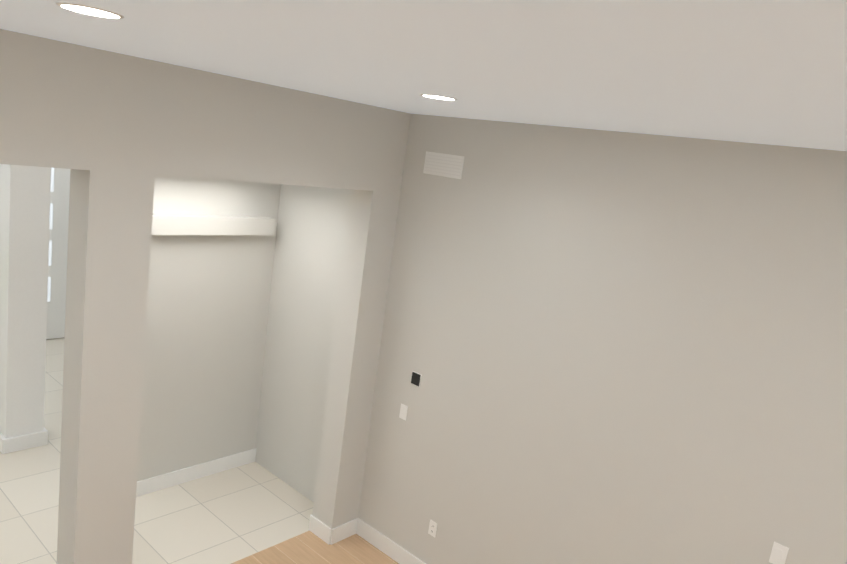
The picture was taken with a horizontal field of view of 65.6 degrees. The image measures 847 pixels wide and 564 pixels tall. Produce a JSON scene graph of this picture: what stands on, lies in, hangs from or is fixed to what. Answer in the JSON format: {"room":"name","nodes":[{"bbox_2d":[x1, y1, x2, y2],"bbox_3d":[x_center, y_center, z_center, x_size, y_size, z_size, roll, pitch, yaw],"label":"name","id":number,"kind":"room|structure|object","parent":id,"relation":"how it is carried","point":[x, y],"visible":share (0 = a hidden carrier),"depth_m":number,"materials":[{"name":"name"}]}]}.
{"room":"empty living room","nodes":[
{"label":"empty living room","id":0,"kind":"room"},
{"bbox_2d":[0,337,398,563],"bbox_3d":[-0.767,2.857,1.900,17.750,0.100,12.200,17,14,40],"label":"floor","id":1,"kind":"structure","parent":0,"point":[232,515],"depth_m":5.43,"materials":[{"name":"tile"}]},
{"bbox_2d":[0,164,50,453],"bbox_3d":[-3.665,0.091,6.000,0.380,2.950,0.380,17,14,40],"label":"wall","id":2,"kind":"structure","parent":1,"relation":"on","point":[25,193],"depth_m":5.90,"materials":[{"name":"white paint"}]},
{"bbox_2d":[0,29,410,563],"bbox_3d":[-3.314,0.627,2.074,0.250,3.480,9.010,17,14,40],"label":"wall","id":3,"kind":"structure","parent":0,"point":[114,133],"depth_m":3.72,"materials":[{"name":"beige paint"}]},
{"bbox_2d":[137,175,288,480],"bbox_3d":[-1.873,0.118,5.749,0.270,3.480,1.560,17,14,40],"label":"wall","id":4,"kind":"structure","parent":0,"point":[244,280],"depth_m":5.78,"materials":[{"name":"beige paint"}]},
{"bbox_2d":[0,0,846,150],"bbox_3d":[1.017,0.152,-1.907,11.490,0.120,9.160,17,14,40],"label":"ceiling","id":5,"kind":"structure","parent":0,"point":[771,72],"depth_m":1.87,"materials":[{"name":"paint"}]},
{"bbox_2d":[56,2,124,18],"bbox_3d":[-1.011,-0.823,1.998,0.188,0.004,0.188,17,14,40],"label":"recessed light","id":6,"kind":"object","parent":5,"relation":"in","point":[90,10],"visible":0.98,"depth_m":1.98,"materials":[{"name":"white paint"}]},
{"bbox_2d":[420,94,456,100],"bbox_3d":[0.075,-0.913,3.250,0.188,0.004,0.188,17,14,40],"label":"recessed light","id":7,"kind":"object","parent":5,"relation":"in","point":[438,97],"visible":1,"depth_m":3.23,"materials":[{"name":"white paint"}]},
{"bbox_2d":[261,114,846,563],"bbox_3d":[1.280,0.908,3.945,7.210,3.480,0.150,17,14,40],"label":"wall","id":8,"kind":"structure","parent":0,"point":[614,347],"depth_m":4.03,"materials":[{"name":"beige paint"}]},
{"bbox_2d":[136,448,425,563],"bbox_3d":[-0.546,2.774,1.852,17.100,0.140,11.670,17,14,40],"label":"baseboard","id":9,"kind":"structure","parent":8,"relation":"attached to","point":[393,550],"depth_m":5.53,"materials":[{"name":"white paint"}]},
{"bbox_2d":[399,403,407,420],"bbox_3d":[-0.157,1.014,5.123,0.070,0.115,0.009,17,14,40],"label":"light switch","id":10,"kind":"object","parent":8,"relation":"attached to","point":[403,411],"visible":1,"depth_m":5.12,"materials":[{"name":"white plastic"}]},
{"bbox_2d":[411,371,421,386],"bbox_3d":[-0.057,0.740,5.015,0.090,0.100,0.010,17,14,40],"label":"thermostat","id":11,"kind":"object","parent":8,"relation":"attached to","point":[416,379],"visible":1,"depth_m":5.01,"materials":[{"name":"black plastic"}]},
{"bbox_2d":[428,519,436,536],"bbox_3d":[0.069,1.870,4.982,0.070,0.115,0.008,17,14,40],"label":"wall outlet","id":12,"kind":"object","parent":8,"relation":"attached to","point":[432,528],"visible":1,"depth_m":4.98,"materials":[{"name":"white plastic"}]},
{"bbox_2d":[423,151,464,178],"bbox_3d":[0.141,-0.842,4.730,0.360,0.160,0.010,17,14,40],"label":"air vent","id":13,"kind":"object","parent":8,"relation":"in","point":[445,165],"visible":1,"depth_m":4.72,"materials":[{"name":"white plastic"}]},
{"bbox_2d":[769,542,788,563],"bbox_3d":[1.830,1.407,3.385,0.070,0.115,0.009,17,14,40],"label":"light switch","id":14,"kind":"object","parent":8,"relation":"attached to","point":[779,553],"visible":1,"depth_m":3.38,"materials":[{"name":"white plastic"}]},
{"bbox_3d":[-3.803,-0.388,6.250,6.260,3.750,9.400,17,14,40],"label":"wall","id":15,"kind":"structure","parent":0,"visible":0},
{"bbox_2d":[46,168,69,338],"bbox_3d":[-4.931,-0.532,8.916,0.130,2.720,2.060,17,14,40],"label":"entry door","id":16,"kind":"structure","parent":15,"relation":"in","point":[58,235],"depth_m":8.92,"materials":[{"name":"white paint"}]}
]}

